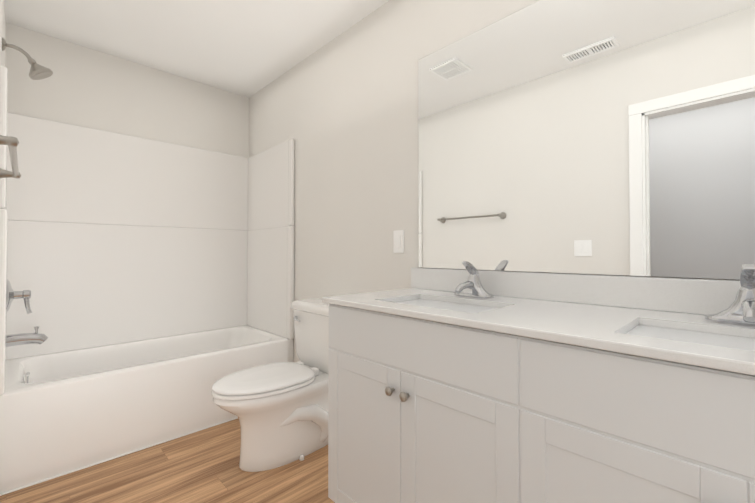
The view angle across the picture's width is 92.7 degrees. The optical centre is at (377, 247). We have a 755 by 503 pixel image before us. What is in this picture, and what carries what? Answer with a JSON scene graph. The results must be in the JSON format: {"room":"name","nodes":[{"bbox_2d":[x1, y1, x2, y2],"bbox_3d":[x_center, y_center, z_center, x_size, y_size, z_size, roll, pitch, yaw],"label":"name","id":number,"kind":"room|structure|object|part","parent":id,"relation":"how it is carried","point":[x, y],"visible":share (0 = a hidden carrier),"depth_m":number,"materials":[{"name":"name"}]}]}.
{"room":"bathroom","nodes":[
{"label":"bathroom","id":0,"kind":"room"},
{"bbox_2d":[0,0,5,65],"bbox_3d":[-0.987,-0.139,0.791,0.110,2.440,3.620,1,-1,-44],"label":"wall","id":1,"kind":"structure","parent":0,"point":[2,29],"depth_m":1.87,"materials":[{"name":"paint"}]},
{"bbox_2d":[0,135,20,178],"bbox_3d":[-1.257,-0.293,1.208,0.082,0.060,0.670,1,-1,-44],"label":"towel rail","id":2,"kind":"object","parent":1,"relation":"attached to","point":[11,142],"visible":1,"depth_m":1.15,"materials":[{"name":"silver metal"}]},
{"bbox_2d":[2,37,52,79],"bbox_3d":[-1.876,-0.998,1.935,0.196,0.174,0.108,1,-1,-44],"label":"shower head","id":3,"kind":"object","parent":1,"relation":"attached to","point":[38,72],"visible":1,"depth_m":1.93},
{"bbox_2d":[5,22,248,157],"bbox_3d":[-1.750,-0.113,2.646,1.610,2.440,0.100,1,-1,-44],"label":"wall","id":4,"kind":"structure","parent":0,"point":[82,86],"depth_m":2.53,"materials":[{"name":"paint"}]},
{"bbox_2d":[0,419,334,502],"bbox_3d":[-0.331,1.100,0.380,2.920,0.050,5.300,1,-1,-44],"label":"floor","id":5,"kind":"structure","parent":0,"point":[201,466],"depth_m":1.70,"materials":[{"name":"brown wood"}]},
{"bbox_2d":[0,417,237,495],"bbox_3d":[-1.141,1.095,2.084,1.468,0.009,0.010,1,-1,-44],"label":"baseboard trim","id":6,"kind":"structure","parent":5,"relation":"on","point":[32,484],"depth_m":1.84,"materials":[{"name":"white paint"}]},
{"bbox_2d":[0,65,294,493],"bbox_3d":[-1.405,0.153,2.368,1.496,1.900,0.770,1,-1,-44],"label":"bathtub","id":7,"kind":"object","parent":5,"relation":"on","point":[155,277],"depth_m":2.39,"materials":[{"name":"white plastic"}]},
{"bbox_3d":[-1.893,0.259,1.900,0.104,0.191,0.176,1,-1,-44],"label":"valve trim","id":8,"kind":"part","parent":7,"relation":"part of","materials":[{"name":"silver metal"}]},
{"bbox_2d":[6,326,47,346],"bbox_3d":[-1.870,0.478,1.919,0.169,0.099,0.074,1,-1,-44],"label":"tub spout","id":9,"kind":"object","parent":7,"relation":"attached to","point":[36,337],"visible":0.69,"depth_m":1.90,"materials":[{"name":"silver metal"}]},
{"bbox_2d":[211,298,328,471],"bbox_3d":[-0.515,0.712,1.971,0.762,0.771,0.534,1,-1,-44],"label":"toilet","id":10,"kind":"object","parent":5,"relation":"on","point":[279,410],"visible":0.85,"depth_m":1.83,"materials":[{"name":"white ceramic"}]},
{"bbox_2d":[322,300,754,502],"bbox_3d":[0.525,0.649,1.041,0.575,0.871,1.530,1,-1,-44],"label":"bathroom vanity","id":11,"kind":"object","parent":5,"relation":"on","point":[525,387],"depth_m":0.86,"materials":[{"name":"white paint"}]},
{"bbox_2d":[322,288,754,367],"bbox_3d":[0.527,0.203,1.056,0.561,0.021,1.564,1,-1,-44],"label":"countertop","id":12,"kind":"structure","parent":11,"relation":"on","point":[600,323],"depth_m":0.98,"materials":[{"name":"white stone"}]},
{"bbox_2d":[394,296,501,311],"bbox_3d":[0.232,0.285,1.290,0.318,0.161,0.474,1,-1,-44],"label":"sink","id":13,"kind":"object","parent":12,"relation":"in","point":[434,301],"depth_m":1.38,"materials":[{"name":"white ceramic"}]},
{"bbox_2d":[454,261,493,298],"bbox_3d":[0.352,0.126,1.410,0.155,0.142,0.168,1,-1,-44],"label":"faucet","id":14,"kind":"object","parent":12,"relation":"on","point":[471,286],"visible":1,"depth_m":1.41,"materials":[{"name":"silver metal"}]},
{"bbox_2d":[622,320,754,347],"bbox_3d":[0.769,0.277,0.739,0.318,0.161,0.474,1,-1,-44],"label":"sink","id":15,"kind":"object","parent":12,"relation":"in","point":[736,337],"depth_m":0.87,"materials":[{"name":"white ceramic"}]},
{"bbox_2d":[705,267,754,325],"bbox_3d":[0.890,0.118,0.859,0.155,0.142,0.168,1,-1,-44],"label":"faucet","id":16,"kind":"object","parent":12,"relation":"on","point":[740,309],"visible":1,"depth_m":0.88,"materials":[{"name":"silver metal"}]},
{"bbox_2d":[4,0,388,97],"bbox_3d":[-0.331,-1.395,0.416,2.920,0.060,5.300,1,-1,-44],"label":"ceiling","id":17,"kind":"structure","parent":0,"point":[248,48],"depth_m":2.21,"materials":[{"name":"paint"}]},
{"bbox_2d":[249,0,739,362],"bbox_3d":[0.126,-0.123,1.948,0.100,2.440,3.720,1,-1,-44],"label":"wall","id":18,"kind":"structure","parent":0,"point":[341,110],"depth_m":2.11,"materials":[{"name":"paint"}]},
{"bbox_2d":[393,230,403,252],"bbox_3d":[0.110,-0.030,1.885,0.009,0.118,0.072,1,-1,-44],"label":"switch plate","id":19,"kind":"object","parent":18,"relation":"attached to","point":[398,241],"visible":1,"depth_m":1.88,"materials":[{"name":"white plastic"}]},
{"bbox_2d":[418,0,754,279],"bbox_3d":[0.735,-0.425,1.250,0.006,1.035,1.515,1,-1,-44],"label":"mirror","id":20,"kind":"object","parent":18,"relation":"attached to","point":[610,137],"visible":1,"depth_m":1.23,"materials":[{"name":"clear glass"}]}
]}

